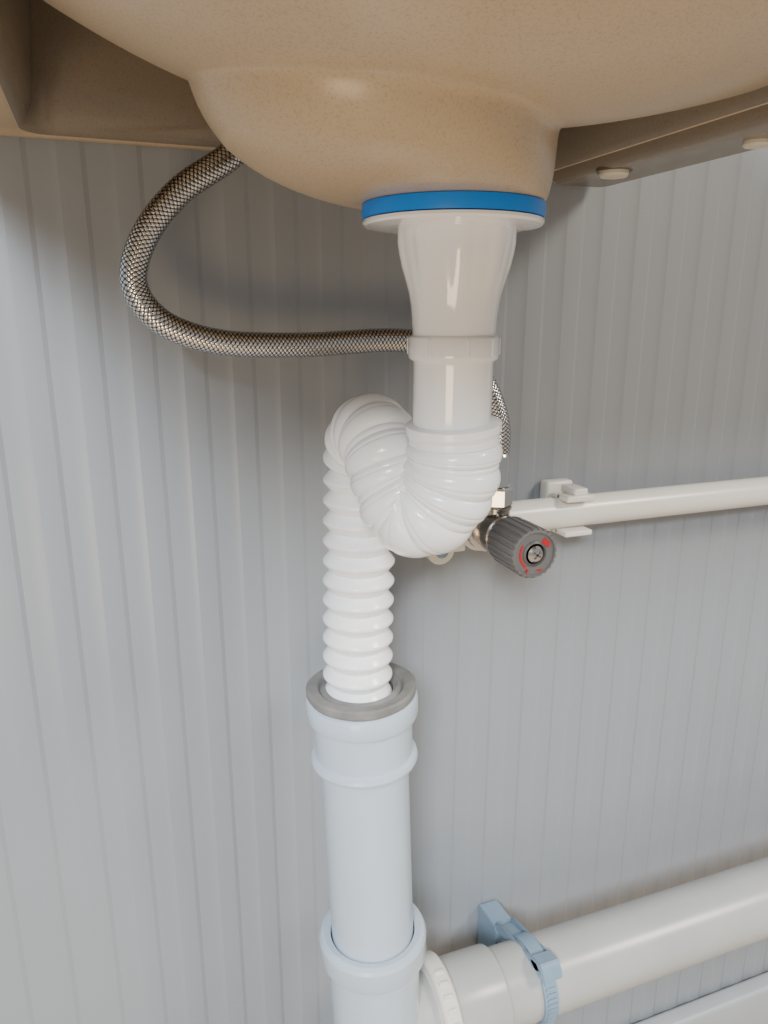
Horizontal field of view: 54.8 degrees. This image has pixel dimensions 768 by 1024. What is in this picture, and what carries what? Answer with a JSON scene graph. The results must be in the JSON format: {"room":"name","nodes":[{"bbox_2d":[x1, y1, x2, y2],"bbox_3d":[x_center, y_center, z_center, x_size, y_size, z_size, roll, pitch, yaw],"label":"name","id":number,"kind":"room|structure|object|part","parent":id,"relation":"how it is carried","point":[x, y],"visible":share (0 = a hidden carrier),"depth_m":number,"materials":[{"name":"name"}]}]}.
{"room":"bathroom","nodes":[
{"label":"bathroom","id":0,"kind":"room"},
{"bbox_2d":[0,136,767,1023],"bbox_3d":[0.371,-0.659,0.451,3.716,2.400,0.051,-5,16,-20],"label":"wall","id":1,"kind":"structure","parent":0,"point":[590,732],"depth_m":0.47,"materials":[{"name":"paint"}]},
{"bbox_2d":[0,0,767,209],"bbox_3d":[0.027,-0.186,0.204,0.371,0.172,0.382,-5,16,-20],"label":"basin","id":2,"kind":"object","parent":1,"relation":"attached to","point":[348,103],"visible":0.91,"depth_m":0.23,"materials":[{"name":"beige ceramic"}]},
{"bbox_2d":[323,191,545,702],"bbox_3d":[0.017,0.002,0.348,0.076,0.267,0.121,-5,16,-20],"label":"trap","id":3,"kind":"object","parent":2,"relation":"attached to","point":[420,486],"visible":1,"depth_m":0.31,"materials":[{"name":"white plastic"}]},
{"bbox_2d":[477,900,561,1023],"bbox_3d":[0.095,0.317,0.527,0.016,0.064,0.092,-5,16,-20],"label":"clamp","id":4,"kind":"object","parent":1,"relation":"attached to","point":[495,926],"visible":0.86,"depth_m":0.51,"materials":[{"name":"blue plastic"}]},
{"bbox_3d":[0.084,0.320,0.559,0.016,0.043,0.028,-5,16,-20],"label":"wall plate","id":5,"kind":"part","parent":4,"relation":"part of","materials":[{"name":"blue plastic"}]},
{"bbox_3d":[0.092,0.302,0.513,0.002,0.024,0.060,-5,16,-20],"label":"arm","id":6,"kind":"part","parent":4,"relation":"part of"},
{"bbox_3d":[0.104,0.301,0.517,0.002,0.024,0.060,-5,16,-20],"label":"arm","id":7,"kind":"part","parent":4,"relation":"part of"},
{"bbox_2d":[540,478,594,536],"bbox_3d":[0.118,-0.002,0.483,0.020,0.034,0.034,-5,16,-20],"label":"clip","id":8,"kind":"object","parent":1,"relation":"attached to","point":[563,489],"visible":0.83,"depth_m":0.47,"materials":[{"name":"white plastic"}]},
{"bbox_2d":[417,857,767,1023],"bbox_3d":[1.017,0.234,0.838,2.173,0.069,0.069,-5,16,-20],"label":"pipe","id":9,"kind":"object","parent":1,"relation":"attached to","point":[607,952],"visible":0.88,"depth_m":0.51,"materials":[{"name":"beige plastic"}]},
{"bbox_2d":[438,944,513,1023],"bbox_3d":[0.056,0.326,0.495,0.039,0.058,0.058,-5,16,-20],"label":"socket","id":10,"kind":"object","parent":9,"relation":"attached to","point":[476,982],"depth_m":0.48,"materials":[{"name":"beige plastic"}]},
{"bbox_2d":[426,476,767,564],"bbox_3d":[1.024,-0.080,0.807,2.123,0.040,0.035,-5,16,-20],"label":"supply pipe","id":11,"kind":"object","parent":1,"relation":"attached to","point":[633,504],"visible":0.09,"depth_m":0.49,"materials":[{"name":"white plastic"}]},
{"bbox_2d":[468,486,556,577],"bbox_3d":[0.070,0.009,0.415,0.031,0.042,0.060,-5,16,-20],"label":"valve","id":12,"kind":"object","parent":11,"relation":"attached to","point":[527,549],"visible":0.98,"depth_m":0.40,"materials":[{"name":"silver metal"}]},
{"bbox_2d":[119,144,510,487],"bbox_3d":[-0.025,-0.126,0.367,0.203,0.244,0.026,-5,16,-20],"label":"supply hose","id":13,"kind":"object","parent":12,"relation":"attached to","point":[213,167],"visible":0.58,"depth_m":0.34,"materials":[{"name":"metal"}]},
{"bbox_3d":[0.075,0.018,0.406,0.028,0.028,0.031,-5,16,-20],"label":"knob","id":14,"kind":"part","parent":12,"relation":"part of","materials":[{"name":"grey plastic"}]},
{"bbox_2d":[634,972,767,1023],"bbox_3d":[0.371,0.478,0.717,3.690,0.066,0.016,-5,16,-20],"label":"baseboard","id":15,"kind":"structure","parent":1,"relation":"attached to","point":[744,1002],"depth_m":0.69,"materials":[{"name":"white plastic"}]},
{"bbox_3d":[0.817,0.842,-0.419,3.700,0.050,2.665,-5,16,-20],"label":"floor","id":16,"kind":"structure","parent":0,"visible":0},
{"bbox_2d":[305,662,425,1023],"bbox_3d":[-0.007,0.327,0.471,0.073,0.485,0.065,-5,16,-20],"label":"drain pipe","id":17,"kind":"object","parent":16,"relation":"on","point":[372,934],"visible":0.93,"depth_m":0.41,"materials":[{"name":"white plastic"}]},
{"bbox_2d":[319,903,425,1023],"bbox_3d":[-0.005,0.406,0.493,0.069,0.320,0.065,-5,16,-20],"label":"socket","id":18,"kind":"object","parent":17,"relation":"attached to","point":[378,983],"depth_m":0.43,"materials":[{"name":"plastic"}]}
]}

